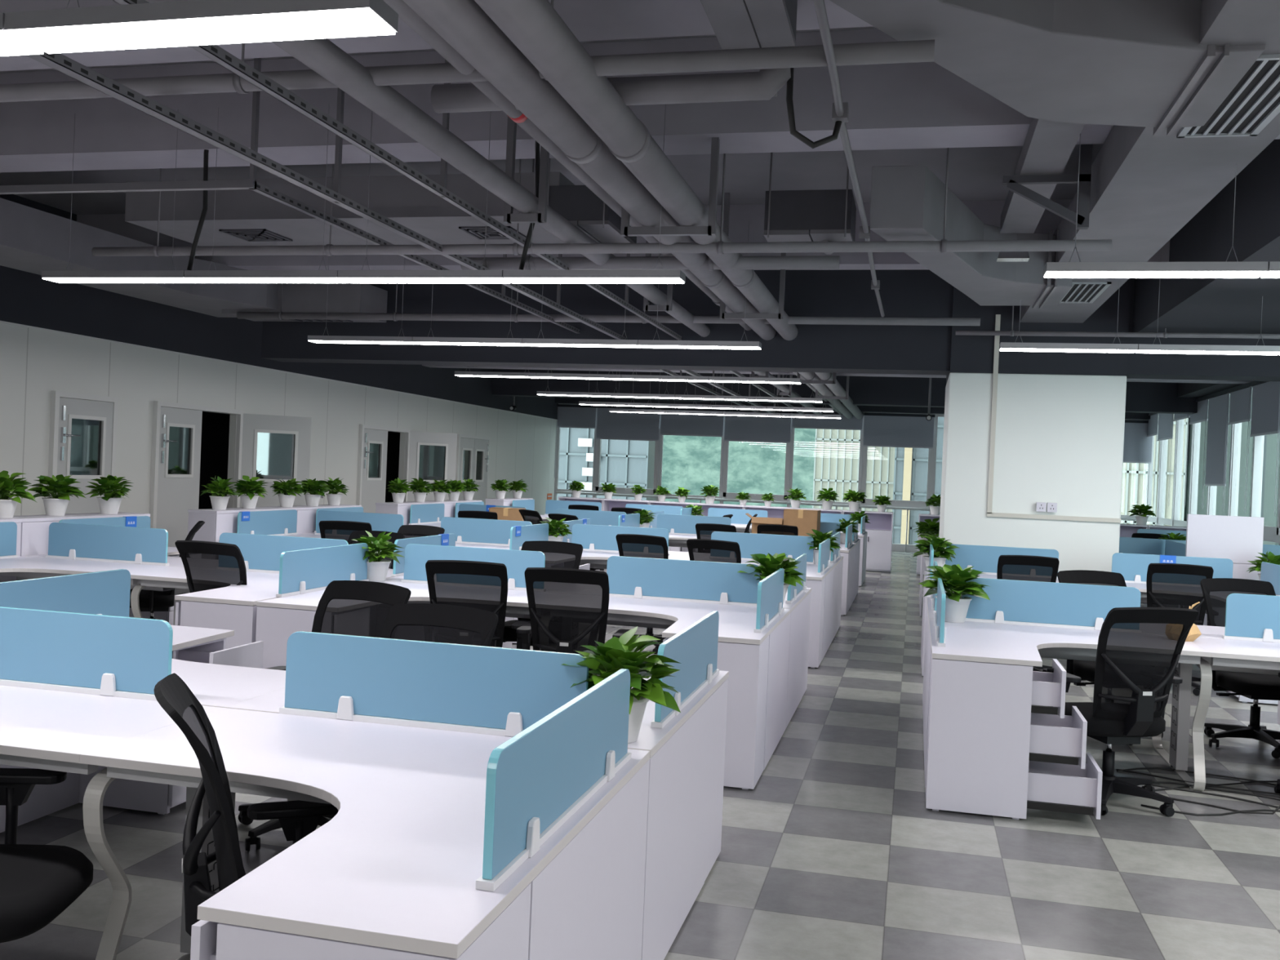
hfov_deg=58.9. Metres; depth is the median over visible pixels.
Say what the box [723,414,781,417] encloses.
diffuser
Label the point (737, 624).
office desk
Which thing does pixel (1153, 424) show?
roller blind
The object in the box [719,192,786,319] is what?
hanger
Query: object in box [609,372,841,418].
linear pendant light
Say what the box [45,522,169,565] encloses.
privacy screen
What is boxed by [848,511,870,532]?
potted plant
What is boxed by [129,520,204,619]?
office chair
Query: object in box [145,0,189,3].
ceiling pipe
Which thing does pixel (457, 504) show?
privacy screen
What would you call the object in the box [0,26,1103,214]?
ceiling
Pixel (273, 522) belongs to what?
privacy screen
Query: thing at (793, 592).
privacy screen
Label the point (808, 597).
drawer pedestal
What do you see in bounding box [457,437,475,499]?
door
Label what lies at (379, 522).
privacy screen
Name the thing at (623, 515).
name card
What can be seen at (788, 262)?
ceiling pipe
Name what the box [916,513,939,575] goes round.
filing cabinet
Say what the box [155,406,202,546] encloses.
door
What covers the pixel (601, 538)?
privacy screen
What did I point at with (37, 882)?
office chair
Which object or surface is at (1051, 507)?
wall socket
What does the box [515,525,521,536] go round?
name card
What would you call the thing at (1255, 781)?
power cable
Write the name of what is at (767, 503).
potted plant
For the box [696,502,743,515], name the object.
filing cabinet
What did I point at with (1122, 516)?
window
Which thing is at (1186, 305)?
soffit
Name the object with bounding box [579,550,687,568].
office desk
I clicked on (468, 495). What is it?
potted plant
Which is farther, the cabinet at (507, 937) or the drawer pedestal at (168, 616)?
the drawer pedestal at (168, 616)
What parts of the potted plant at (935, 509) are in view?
plant pot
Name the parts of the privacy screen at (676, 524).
rail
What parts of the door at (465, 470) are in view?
glass, pane frame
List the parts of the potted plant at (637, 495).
plant pot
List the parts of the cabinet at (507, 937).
drawer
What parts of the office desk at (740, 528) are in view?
panel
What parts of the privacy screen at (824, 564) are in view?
rail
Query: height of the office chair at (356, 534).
1.017 m
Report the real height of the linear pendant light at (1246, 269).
1.051 m
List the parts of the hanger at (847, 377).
drop rod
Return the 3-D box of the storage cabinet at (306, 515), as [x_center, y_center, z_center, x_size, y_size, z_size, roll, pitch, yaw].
[-3.613,0.799,12.687,0.309,1.020,1.422,2,0,14]
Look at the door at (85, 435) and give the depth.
11.87 m
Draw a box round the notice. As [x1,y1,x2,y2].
[546,493,551,499]
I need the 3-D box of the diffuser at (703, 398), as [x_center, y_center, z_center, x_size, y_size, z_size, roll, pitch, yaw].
[1.002,-1.126,15.814,1.004,0.007,0.142,2,0,14]
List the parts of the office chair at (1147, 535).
frame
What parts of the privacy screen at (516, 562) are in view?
rail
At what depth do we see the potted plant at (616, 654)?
3.33 m
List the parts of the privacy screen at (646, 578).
rail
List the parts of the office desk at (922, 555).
panel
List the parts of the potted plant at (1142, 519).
plant pot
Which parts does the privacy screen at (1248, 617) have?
rail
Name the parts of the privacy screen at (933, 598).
screen panel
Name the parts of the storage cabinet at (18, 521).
door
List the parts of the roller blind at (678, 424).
pull chain, rail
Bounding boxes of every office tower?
[556,427,656,501]
[812,428,894,511]
[892,417,944,544]
[1120,417,1188,525]
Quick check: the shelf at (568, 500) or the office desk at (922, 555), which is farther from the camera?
the shelf at (568, 500)
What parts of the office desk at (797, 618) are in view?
panel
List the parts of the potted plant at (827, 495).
plant pot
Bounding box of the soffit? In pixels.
[1132,139,1279,333]
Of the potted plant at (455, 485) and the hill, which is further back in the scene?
the hill
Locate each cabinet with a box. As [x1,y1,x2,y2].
[0,518,22,556]
[12,511,150,555]
[187,506,297,542]
[190,882,531,959]
[272,504,361,533]
[375,501,443,524]
[427,499,481,517]
[485,497,533,506]
[558,496,604,511]
[603,498,653,511]
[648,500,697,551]
[662,635,768,790]
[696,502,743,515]
[743,505,792,519]
[792,507,843,514]
[842,510,893,573]
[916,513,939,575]
[1120,523,1147,537]
[1146,524,1186,530]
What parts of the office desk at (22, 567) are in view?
panel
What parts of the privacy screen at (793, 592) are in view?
rail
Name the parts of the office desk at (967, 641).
panel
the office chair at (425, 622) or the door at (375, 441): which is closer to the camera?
the office chair at (425, 622)
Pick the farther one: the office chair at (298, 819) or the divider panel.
the divider panel
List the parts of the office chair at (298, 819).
frame, armrest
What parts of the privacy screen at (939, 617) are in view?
rail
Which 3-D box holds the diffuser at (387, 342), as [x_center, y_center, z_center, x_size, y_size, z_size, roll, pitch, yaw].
[-2.476,-1.230,10.136,1.004,0.007,0.142,2,0,14]
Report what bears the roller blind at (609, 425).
attached to the window at (596, 484)
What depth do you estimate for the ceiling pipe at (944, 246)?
6.93 m
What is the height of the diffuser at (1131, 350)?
0.007 m
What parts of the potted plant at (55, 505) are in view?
plant pot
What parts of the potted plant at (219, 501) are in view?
plant pot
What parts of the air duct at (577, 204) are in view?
threaded rod, casing, threaded rod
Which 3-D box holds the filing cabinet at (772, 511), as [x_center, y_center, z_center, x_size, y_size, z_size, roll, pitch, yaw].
[2.268,0.985,20.057,0.854,1.030,0.425,2,0,14]
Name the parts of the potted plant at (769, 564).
plant pot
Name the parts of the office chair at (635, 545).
frame, leg, leg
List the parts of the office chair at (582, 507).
frame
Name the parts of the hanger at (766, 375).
drop rod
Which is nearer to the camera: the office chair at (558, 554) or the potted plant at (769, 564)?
the potted plant at (769, 564)
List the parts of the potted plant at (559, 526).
plant pot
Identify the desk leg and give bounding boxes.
[82,767,296,959]
[1151,657,1212,791]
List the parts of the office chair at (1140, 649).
armrest, seat, leg, gas lift rod, leg, leg, frame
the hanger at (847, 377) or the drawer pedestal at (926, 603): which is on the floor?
the drawer pedestal at (926, 603)
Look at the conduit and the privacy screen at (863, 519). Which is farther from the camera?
the privacy screen at (863, 519)
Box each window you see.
[554,403,595,500]
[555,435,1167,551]
[592,408,660,497]
[656,409,722,501]
[720,411,791,504]
[786,410,861,506]
[858,412,934,552]
[928,413,944,514]
[1120,418,1149,520]
[1157,418,1184,526]
[1173,419,1200,526]
[1190,400,1217,515]
[1208,393,1241,515]
[1230,422,1264,517]
[1249,433,1279,545]
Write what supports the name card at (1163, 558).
attached to the privacy screen at (1133, 567)
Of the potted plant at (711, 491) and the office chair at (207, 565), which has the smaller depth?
the office chair at (207, 565)
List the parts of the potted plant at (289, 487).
plant pot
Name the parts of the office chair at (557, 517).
frame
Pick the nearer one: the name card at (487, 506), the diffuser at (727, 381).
the diffuser at (727, 381)
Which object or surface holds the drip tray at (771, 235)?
on the air duct at (824, 215)
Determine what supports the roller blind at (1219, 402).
attached to the window at (1211, 487)
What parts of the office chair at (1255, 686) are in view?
armrest, leg, leg, frame, seat, gas lift rod, leg, leg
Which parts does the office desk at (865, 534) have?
panel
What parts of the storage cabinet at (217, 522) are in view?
door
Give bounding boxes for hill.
[661,428,815,508]
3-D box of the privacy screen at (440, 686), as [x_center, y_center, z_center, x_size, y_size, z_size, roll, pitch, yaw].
[-0.632,0.621,3.442,1.000,0.257,0.048,2,0,14]
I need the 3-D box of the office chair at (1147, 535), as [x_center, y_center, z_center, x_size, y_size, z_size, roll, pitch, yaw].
[6.824,1.216,15.357,0.631,1.017,0.689,2,0,12]
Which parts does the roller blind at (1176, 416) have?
rail, pull chain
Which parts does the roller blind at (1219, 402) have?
rail, pull chain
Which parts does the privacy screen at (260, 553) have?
rail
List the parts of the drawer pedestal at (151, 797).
drawer, drawer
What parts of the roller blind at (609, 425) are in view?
pull chain, rail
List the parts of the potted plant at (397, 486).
plant pot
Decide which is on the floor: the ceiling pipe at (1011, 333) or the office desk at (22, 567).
the office desk at (22, 567)
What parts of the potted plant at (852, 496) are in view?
plant pot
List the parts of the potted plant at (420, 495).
plant pot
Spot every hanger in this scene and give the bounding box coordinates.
[503,115,549,223]
[620,137,719,235]
[643,240,673,311]
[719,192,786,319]
[751,371,768,377]
[777,374,792,395]
[796,372,836,384]
[815,376,848,399]
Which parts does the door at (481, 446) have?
glass, pane frame, handle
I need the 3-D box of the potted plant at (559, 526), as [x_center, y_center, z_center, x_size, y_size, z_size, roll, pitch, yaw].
[-0.844,0.529,11.306,0.379,0.309,0.341,3,0,25]
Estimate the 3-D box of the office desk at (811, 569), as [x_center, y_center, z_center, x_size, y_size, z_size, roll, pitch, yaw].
[0.964,1.137,10.111,1.390,0.738,1.411,2,0,14]
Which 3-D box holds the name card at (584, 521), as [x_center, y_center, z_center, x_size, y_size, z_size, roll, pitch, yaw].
[-0.614,0.470,12.374,0.033,0.090,0.130,2,0,14]
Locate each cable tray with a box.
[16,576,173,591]
[25,52,783,418]
[113,0,809,418]
[177,588,190,593]
[505,613,529,618]
[579,562,607,568]
[606,620,671,629]
[668,542,687,547]
[1039,652,1177,667]
[1140,597,1146,603]
[1196,656,1279,675]
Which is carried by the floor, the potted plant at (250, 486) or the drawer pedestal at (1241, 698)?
the drawer pedestal at (1241, 698)
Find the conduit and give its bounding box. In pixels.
[786,0,884,317]
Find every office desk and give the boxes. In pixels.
[0,555,184,591]
[0,625,285,832]
[0,684,222,774]
[26,546,183,567]
[79,707,649,959]
[130,568,279,605]
[218,533,320,542]
[225,670,728,959]
[252,568,395,577]
[256,581,529,618]
[300,532,316,534]
[385,575,525,591]
[415,522,440,527]
[455,542,509,549]
[539,514,549,524]
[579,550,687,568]
[585,550,688,556]
[606,596,791,769]
[619,587,811,727]
[668,533,697,547]
[680,556,834,659]
[681,524,751,551]
[751,555,843,642]
[815,543,855,610]
[840,531,867,582]
[840,538,860,600]
[919,552,928,616]
[919,555,921,603]
[920,570,1058,666]
[922,595,1092,738]
[923,618,1210,786]
[1125,582,1146,603]
[1192,637,1279,675]
[1196,625,1269,642]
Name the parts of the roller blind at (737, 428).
pull chain, rail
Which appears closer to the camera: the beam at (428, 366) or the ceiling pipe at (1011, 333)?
the ceiling pipe at (1011, 333)
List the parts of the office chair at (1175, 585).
frame, leg, leg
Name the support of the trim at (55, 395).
attached to the wall at (34, 363)
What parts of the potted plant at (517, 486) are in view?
plant pot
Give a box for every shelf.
[564,498,601,503]
[608,500,648,511]
[654,502,694,508]
[747,506,783,519]
[820,511,840,514]
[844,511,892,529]
[919,515,939,530]
[1120,525,1142,537]
[1149,527,1186,530]
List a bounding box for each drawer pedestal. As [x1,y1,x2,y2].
[79,637,263,814]
[128,554,179,625]
[174,600,257,648]
[255,606,315,668]
[502,617,513,648]
[511,563,590,643]
[704,678,728,880]
[802,591,811,696]
[805,577,825,668]
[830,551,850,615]
[838,558,843,628]
[857,537,864,586]
[857,541,860,592]
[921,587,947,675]
[922,603,927,701]
[924,655,1102,819]
[1226,691,1278,704]
[1276,700,1279,724]
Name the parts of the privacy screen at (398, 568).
rail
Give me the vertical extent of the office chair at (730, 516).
1.017 m
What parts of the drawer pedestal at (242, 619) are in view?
drawer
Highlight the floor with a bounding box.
[0,551,1279,959]
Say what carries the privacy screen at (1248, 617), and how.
on the office desk at (1211, 632)
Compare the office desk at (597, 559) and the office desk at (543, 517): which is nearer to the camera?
the office desk at (597, 559)
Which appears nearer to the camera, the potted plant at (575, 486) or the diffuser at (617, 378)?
the diffuser at (617, 378)
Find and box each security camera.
[509,396,516,410]
[925,377,932,420]
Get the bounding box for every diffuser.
[0,31,43,56]
[42,277,197,283]
[185,277,348,283]
[308,340,417,344]
[338,277,510,283]
[413,342,526,346]
[454,374,537,377]
[503,277,684,284]
[523,343,640,347]
[537,376,623,380]
[537,394,605,396]
[579,404,639,406]
[605,395,676,399]
[610,411,666,413]
[622,378,710,382]
[639,345,760,349]
[640,405,702,408]
[666,413,723,415]
[675,397,748,400]
[702,407,767,410]
[709,380,800,383]
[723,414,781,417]
[747,399,822,402]
[767,408,833,412]
[781,416,840,418]
[1000,347,1137,353]
[1044,271,1266,278]
[1135,350,1279,355]
[1261,271,1279,278]
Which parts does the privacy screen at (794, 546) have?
rail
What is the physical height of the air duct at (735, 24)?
0.880 m
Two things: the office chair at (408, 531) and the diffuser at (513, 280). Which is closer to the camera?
the diffuser at (513, 280)
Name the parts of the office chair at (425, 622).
seat, frame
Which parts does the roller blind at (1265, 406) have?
rail, pull chain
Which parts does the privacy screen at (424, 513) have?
rail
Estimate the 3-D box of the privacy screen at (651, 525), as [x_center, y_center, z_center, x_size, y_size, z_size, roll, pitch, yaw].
[0.210,0.566,15.781,0.050,0.257,1.060,2,0,14]
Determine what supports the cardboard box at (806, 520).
on the office desk at (851, 548)
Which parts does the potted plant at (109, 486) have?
plant pot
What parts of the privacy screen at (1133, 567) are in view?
rail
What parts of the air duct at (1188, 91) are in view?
vent frame, vent frame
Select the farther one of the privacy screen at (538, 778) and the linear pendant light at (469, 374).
the linear pendant light at (469, 374)
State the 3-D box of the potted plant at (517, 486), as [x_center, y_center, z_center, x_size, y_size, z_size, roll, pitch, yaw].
[-2.058,0.142,19.022,0.378,0.328,0.357,2,0,13]
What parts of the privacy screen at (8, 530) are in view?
rail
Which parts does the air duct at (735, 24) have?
casing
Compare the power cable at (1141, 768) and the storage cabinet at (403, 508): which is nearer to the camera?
the power cable at (1141, 768)
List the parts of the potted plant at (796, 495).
plant pot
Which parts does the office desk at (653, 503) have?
door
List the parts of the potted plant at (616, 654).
plant pot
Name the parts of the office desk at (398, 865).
panel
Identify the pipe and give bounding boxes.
[0,0,934,102]
[0,57,761,413]
[91,147,1111,257]
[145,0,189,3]
[236,283,980,325]
[271,38,822,414]
[382,0,841,414]
[402,0,853,419]
[431,67,791,113]
[460,158,839,271]
[474,0,862,419]
[955,305,1279,338]
[986,314,1120,522]
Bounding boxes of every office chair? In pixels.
[0,768,93,942]
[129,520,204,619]
[154,672,338,936]
[174,540,247,592]
[237,580,411,851]
[319,520,372,542]
[322,603,497,817]
[347,530,404,568]
[397,524,444,538]
[425,560,530,648]
[457,510,497,519]
[502,540,582,645]
[515,567,630,671]
[518,509,542,524]
[547,513,599,570]
[568,504,604,570]
[611,507,641,522]
[615,533,668,653]
[686,538,741,563]
[695,523,736,539]
[723,514,733,518]
[744,514,757,533]
[757,524,798,535]
[996,555,1059,671]
[1042,607,1198,816]
[1057,569,1163,745]
[1131,533,1168,603]
[1140,563,1213,695]
[1200,577,1279,758]
[1274,672,1279,793]
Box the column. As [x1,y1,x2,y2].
[938,372,1126,578]
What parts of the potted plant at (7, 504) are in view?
plant pot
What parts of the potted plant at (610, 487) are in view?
plant pot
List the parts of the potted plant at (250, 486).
plant pot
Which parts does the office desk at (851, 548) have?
panel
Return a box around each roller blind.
[554,404,596,476]
[594,405,660,471]
[657,407,724,477]
[721,408,791,484]
[789,410,863,479]
[860,412,934,492]
[1123,419,1152,463]
[1146,413,1158,503]
[1157,413,1173,506]
[1173,413,1190,506]
[1189,395,1208,508]
[1204,389,1230,511]
[1227,382,1253,513]
[1249,381,1279,515]
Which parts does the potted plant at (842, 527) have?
plant pot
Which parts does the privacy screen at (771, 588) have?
rail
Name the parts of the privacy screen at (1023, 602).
rail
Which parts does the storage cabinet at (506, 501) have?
door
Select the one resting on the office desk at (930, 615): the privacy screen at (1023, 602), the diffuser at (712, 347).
the privacy screen at (1023, 602)
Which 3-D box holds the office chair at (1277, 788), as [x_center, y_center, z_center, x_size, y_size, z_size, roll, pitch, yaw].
[3.614,1.152,5.744,0.630,1.017,0.689,2,0,14]
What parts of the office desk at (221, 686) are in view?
panel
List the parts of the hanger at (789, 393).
drop rod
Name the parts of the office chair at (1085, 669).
armrest, seat, frame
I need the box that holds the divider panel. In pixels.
[1185,514,1264,668]
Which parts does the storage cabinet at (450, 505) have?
door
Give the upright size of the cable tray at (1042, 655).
0.074 m
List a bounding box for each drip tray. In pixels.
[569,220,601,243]
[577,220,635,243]
[700,0,761,49]
[744,0,795,48]
[764,229,813,242]
[809,229,853,241]
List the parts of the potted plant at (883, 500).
plant pot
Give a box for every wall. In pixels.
[0,194,558,515]
[198,411,230,509]
[385,431,399,502]
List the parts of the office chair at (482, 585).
armrest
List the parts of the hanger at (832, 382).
drop rod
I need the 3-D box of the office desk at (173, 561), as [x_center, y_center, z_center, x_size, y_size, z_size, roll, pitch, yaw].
[-3.664,0.954,8.797,1.390,0.738,1.411,2,0,14]
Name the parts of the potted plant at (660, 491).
plant pot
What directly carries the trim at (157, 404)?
attached to the wall at (34, 363)
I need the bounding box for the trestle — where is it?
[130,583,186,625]
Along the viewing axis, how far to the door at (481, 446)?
22.70 m
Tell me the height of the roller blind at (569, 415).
1.803 m
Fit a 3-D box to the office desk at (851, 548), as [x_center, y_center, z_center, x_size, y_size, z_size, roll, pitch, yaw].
[1.863,1.148,13.808,1.390,0.738,1.411,2,0,14]
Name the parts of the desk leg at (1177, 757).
loop leg, loop leg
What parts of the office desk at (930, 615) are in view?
panel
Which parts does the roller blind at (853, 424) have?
pull chain, rail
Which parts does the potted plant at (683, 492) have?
plant pot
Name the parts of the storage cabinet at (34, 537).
door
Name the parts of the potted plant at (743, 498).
plant pot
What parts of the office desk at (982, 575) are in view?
panel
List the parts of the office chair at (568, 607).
armrest, frame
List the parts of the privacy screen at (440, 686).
rail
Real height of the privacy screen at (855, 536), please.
0.257 m
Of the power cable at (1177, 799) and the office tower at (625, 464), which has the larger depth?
the office tower at (625, 464)
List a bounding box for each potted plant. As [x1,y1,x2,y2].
[0,470,37,518]
[26,474,85,515]
[84,474,133,514]
[200,476,240,510]
[233,475,266,508]
[271,477,304,506]
[299,478,330,506]
[321,477,349,505]
[351,530,404,582]
[386,477,412,502]
[406,477,433,502]
[428,479,452,501]
[444,479,466,501]
[461,478,479,500]
[490,479,511,498]
[507,479,528,498]
[539,517,572,542]
[560,626,680,743]
[568,480,585,497]
[600,483,617,498]
[630,484,645,500]
[634,509,655,528]
[653,485,671,502]
[673,486,690,502]
[684,504,705,515]
[699,484,719,503]
[734,491,751,505]
[737,552,805,604]
[761,493,775,506]
[784,488,806,507]
[805,528,840,564]
[815,488,839,509]
[835,517,858,543]
[842,488,867,511]
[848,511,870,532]
[871,495,892,511]
[912,533,958,570]
[913,518,939,540]
[919,564,990,622]
[924,493,940,515]
[1128,503,1156,524]
[1158,532,1186,540]
[1246,550,1279,580]
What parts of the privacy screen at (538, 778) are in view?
rail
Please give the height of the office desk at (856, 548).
0.738 m
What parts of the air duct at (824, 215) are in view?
threaded rod, casing, threaded rod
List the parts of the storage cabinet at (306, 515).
door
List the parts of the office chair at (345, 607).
leg, leg, leg, frame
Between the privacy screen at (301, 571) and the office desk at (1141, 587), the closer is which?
the privacy screen at (301, 571)
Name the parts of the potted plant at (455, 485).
plant pot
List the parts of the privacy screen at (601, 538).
rail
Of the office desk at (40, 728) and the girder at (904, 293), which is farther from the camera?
the girder at (904, 293)
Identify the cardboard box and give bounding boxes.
[488,506,525,520]
[745,513,783,533]
[782,508,821,536]
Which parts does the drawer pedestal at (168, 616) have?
drawer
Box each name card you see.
[125,515,137,527]
[241,511,249,520]
[439,533,448,546]
[486,505,495,511]
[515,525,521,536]
[582,518,586,524]
[622,514,625,522]
[1160,555,1176,563]
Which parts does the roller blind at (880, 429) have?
pull chain, rail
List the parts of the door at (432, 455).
pane frame, glass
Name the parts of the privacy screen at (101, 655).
rail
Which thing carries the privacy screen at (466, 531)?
on the office desk
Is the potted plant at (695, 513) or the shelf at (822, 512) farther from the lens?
the shelf at (822, 512)
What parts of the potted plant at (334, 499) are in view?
plant pot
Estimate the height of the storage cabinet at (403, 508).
1.020 m
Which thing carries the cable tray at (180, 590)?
on the office desk at (260, 586)
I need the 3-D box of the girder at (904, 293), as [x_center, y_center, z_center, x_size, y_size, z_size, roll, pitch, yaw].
[1.691,-1.770,11.609,12.150,1.290,0.450,2,0,14]
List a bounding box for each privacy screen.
[0,521,17,559]
[0,568,130,617]
[0,606,173,701]
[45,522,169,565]
[58,515,150,528]
[219,532,348,573]
[236,509,297,535]
[275,542,368,597]
[279,631,588,737]
[314,506,363,532]
[315,510,404,534]
[391,533,455,577]
[401,543,545,591]
[408,503,444,524]
[440,516,532,546]
[454,501,484,517]
[458,503,526,511]
[475,668,631,891]
[509,523,548,550]
[511,499,534,510]
[544,499,601,515]
[555,508,626,525]
[559,518,590,542]
[571,524,669,555]
[606,555,759,606]
[617,513,639,527]
[625,503,683,515]
[648,510,664,528]
[650,610,719,728]
[656,513,730,535]
[680,506,693,515]
[707,507,767,525]
[711,531,813,564]
[753,568,784,632]
[785,553,806,603]
[816,538,830,574]
[820,513,851,524]
[820,521,839,537]
[829,531,840,563]
[844,524,852,549]
[852,520,857,542]
[859,515,865,534]
[927,543,933,579]
[930,560,937,613]
[933,577,946,646]
[945,543,1058,578]
[962,577,1141,630]
[1111,552,1233,583]
[1119,537,1186,555]
[1137,528,1186,537]
[1164,539,1186,556]
[1222,593,1279,642]
[1260,561,1279,595]
[1262,544,1279,562]
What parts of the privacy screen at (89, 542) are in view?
rail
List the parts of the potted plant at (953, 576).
plant pot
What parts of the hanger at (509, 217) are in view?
drop rod, drop rod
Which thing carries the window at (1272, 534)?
in the wall
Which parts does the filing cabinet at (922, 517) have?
door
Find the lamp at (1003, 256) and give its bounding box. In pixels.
[996,251,1029,262]
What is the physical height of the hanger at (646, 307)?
1.040 m
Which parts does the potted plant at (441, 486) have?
plant pot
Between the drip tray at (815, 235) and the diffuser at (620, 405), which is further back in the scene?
the diffuser at (620, 405)
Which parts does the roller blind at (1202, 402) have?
rail, pull chain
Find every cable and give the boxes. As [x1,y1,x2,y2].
[186,149,208,270]
[519,141,539,270]
[1115,768,1276,786]
[1116,767,1276,786]
[1141,804,1279,815]
[1151,781,1279,800]
[1151,783,1278,808]
[1155,785,1279,795]
[1170,797,1279,814]
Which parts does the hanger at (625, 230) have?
drop rod, drop rod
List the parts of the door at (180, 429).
handle, glass, pane frame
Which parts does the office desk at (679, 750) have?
panel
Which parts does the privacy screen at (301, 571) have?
rail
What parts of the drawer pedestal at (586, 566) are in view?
drawer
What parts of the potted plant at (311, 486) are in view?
plant pot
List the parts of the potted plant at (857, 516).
plant pot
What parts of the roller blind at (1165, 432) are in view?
rail, pull chain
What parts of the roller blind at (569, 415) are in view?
pull chain, rail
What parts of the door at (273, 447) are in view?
pane frame, glass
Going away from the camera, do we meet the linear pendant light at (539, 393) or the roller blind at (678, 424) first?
the linear pendant light at (539, 393)
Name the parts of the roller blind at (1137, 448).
rail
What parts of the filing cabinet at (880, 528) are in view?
door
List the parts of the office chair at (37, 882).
armrest, seat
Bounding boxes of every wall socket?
[1035,502,1046,511]
[1046,502,1057,512]
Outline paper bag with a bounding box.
[1185,601,1201,641]
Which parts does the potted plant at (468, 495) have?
plant pot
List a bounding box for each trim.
[0,320,557,420]
[47,391,118,497]
[149,400,243,528]
[355,424,410,505]
[455,434,490,498]
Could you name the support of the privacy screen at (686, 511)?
on the office desk
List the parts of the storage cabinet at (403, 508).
door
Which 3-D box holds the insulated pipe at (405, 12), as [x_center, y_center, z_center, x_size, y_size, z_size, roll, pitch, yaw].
[1.135,-1.558,11.667,0.098,0.100,28.800,2,0,14]
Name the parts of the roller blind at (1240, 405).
rail, pull chain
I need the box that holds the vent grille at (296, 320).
[288,319,353,322]
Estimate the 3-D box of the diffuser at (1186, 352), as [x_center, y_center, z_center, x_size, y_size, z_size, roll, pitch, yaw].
[4.187,-0.939,8.360,0.964,0.007,0.142,2,0,14]
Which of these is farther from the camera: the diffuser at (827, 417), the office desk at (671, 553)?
the diffuser at (827, 417)
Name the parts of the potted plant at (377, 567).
plant pot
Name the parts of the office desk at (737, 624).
panel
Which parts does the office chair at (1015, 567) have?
frame, leg, leg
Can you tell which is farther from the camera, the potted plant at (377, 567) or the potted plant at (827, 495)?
the potted plant at (827, 495)
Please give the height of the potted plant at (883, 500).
0.294 m
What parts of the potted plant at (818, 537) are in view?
plant pot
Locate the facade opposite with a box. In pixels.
[1183,392,1279,545]
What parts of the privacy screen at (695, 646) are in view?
rail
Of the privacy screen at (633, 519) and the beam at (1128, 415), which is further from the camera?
the beam at (1128, 415)
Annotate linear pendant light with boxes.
[0,0,398,56]
[41,104,685,284]
[307,220,761,349]
[454,366,801,383]
[537,368,822,402]
[578,368,833,412]
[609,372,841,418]
[999,248,1279,355]
[1043,133,1279,278]
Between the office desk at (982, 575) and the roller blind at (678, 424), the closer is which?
the office desk at (982, 575)
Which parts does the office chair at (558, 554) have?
seat, frame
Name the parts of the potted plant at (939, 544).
plant pot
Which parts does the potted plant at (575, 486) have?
plant pot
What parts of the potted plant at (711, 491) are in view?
plant pot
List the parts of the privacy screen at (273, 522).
rail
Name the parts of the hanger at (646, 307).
drop rod, drop rod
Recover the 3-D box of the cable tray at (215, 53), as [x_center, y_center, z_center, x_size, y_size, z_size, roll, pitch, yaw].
[0.470,-1.952,11.829,0.035,1.030,28.800,2,0,14]
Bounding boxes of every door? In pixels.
[56,397,113,514]
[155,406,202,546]
[240,413,311,507]
[361,428,387,513]
[407,431,457,501]
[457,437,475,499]
[472,439,488,505]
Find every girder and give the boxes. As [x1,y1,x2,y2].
[261,269,1279,381]
[492,368,1198,413]
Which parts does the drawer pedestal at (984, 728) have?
drawer, drawer, drawer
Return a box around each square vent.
[218,228,293,241]
[458,226,526,239]
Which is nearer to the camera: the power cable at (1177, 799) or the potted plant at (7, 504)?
the power cable at (1177, 799)
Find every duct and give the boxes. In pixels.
[0,197,387,322]
[124,171,574,246]
[547,158,636,243]
[700,0,797,97]
[764,152,856,254]
[829,0,1279,323]
[1000,117,1092,233]
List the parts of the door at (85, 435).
handle, glass, pane frame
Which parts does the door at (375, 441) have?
handle, glass, pane frame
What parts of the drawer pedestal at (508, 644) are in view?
drawer, drawer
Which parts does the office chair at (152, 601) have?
armrest, seat, gas lift rod, frame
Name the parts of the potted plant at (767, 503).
plant pot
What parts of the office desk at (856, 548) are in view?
panel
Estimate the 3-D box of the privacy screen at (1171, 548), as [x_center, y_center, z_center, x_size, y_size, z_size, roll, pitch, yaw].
[6.085,0.832,12.880,0.050,0.257,1.060,2,0,14]
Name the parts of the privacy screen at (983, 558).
rail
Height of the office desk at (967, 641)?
0.738 m
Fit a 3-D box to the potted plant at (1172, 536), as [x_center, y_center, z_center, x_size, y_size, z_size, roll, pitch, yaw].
[6.439,0.800,13.645,0.385,0.340,0.375,3,0,24]
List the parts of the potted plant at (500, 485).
plant pot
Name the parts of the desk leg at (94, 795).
loop leg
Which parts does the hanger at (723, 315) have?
drop rod, drop rod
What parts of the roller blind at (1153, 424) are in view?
pull chain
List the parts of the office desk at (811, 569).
panel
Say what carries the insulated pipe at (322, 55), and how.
hanging from the hanger
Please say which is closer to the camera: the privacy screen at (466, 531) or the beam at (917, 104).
the beam at (917, 104)
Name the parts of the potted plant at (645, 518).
plant pot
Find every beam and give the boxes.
[0,0,872,71]
[0,28,1279,172]
[76,199,1169,270]
[422,364,1252,383]
[555,397,1150,419]
[946,278,1130,383]
[1177,382,1244,397]
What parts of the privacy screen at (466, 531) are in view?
rail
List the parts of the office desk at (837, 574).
panel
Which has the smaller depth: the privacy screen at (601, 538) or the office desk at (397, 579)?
the office desk at (397, 579)

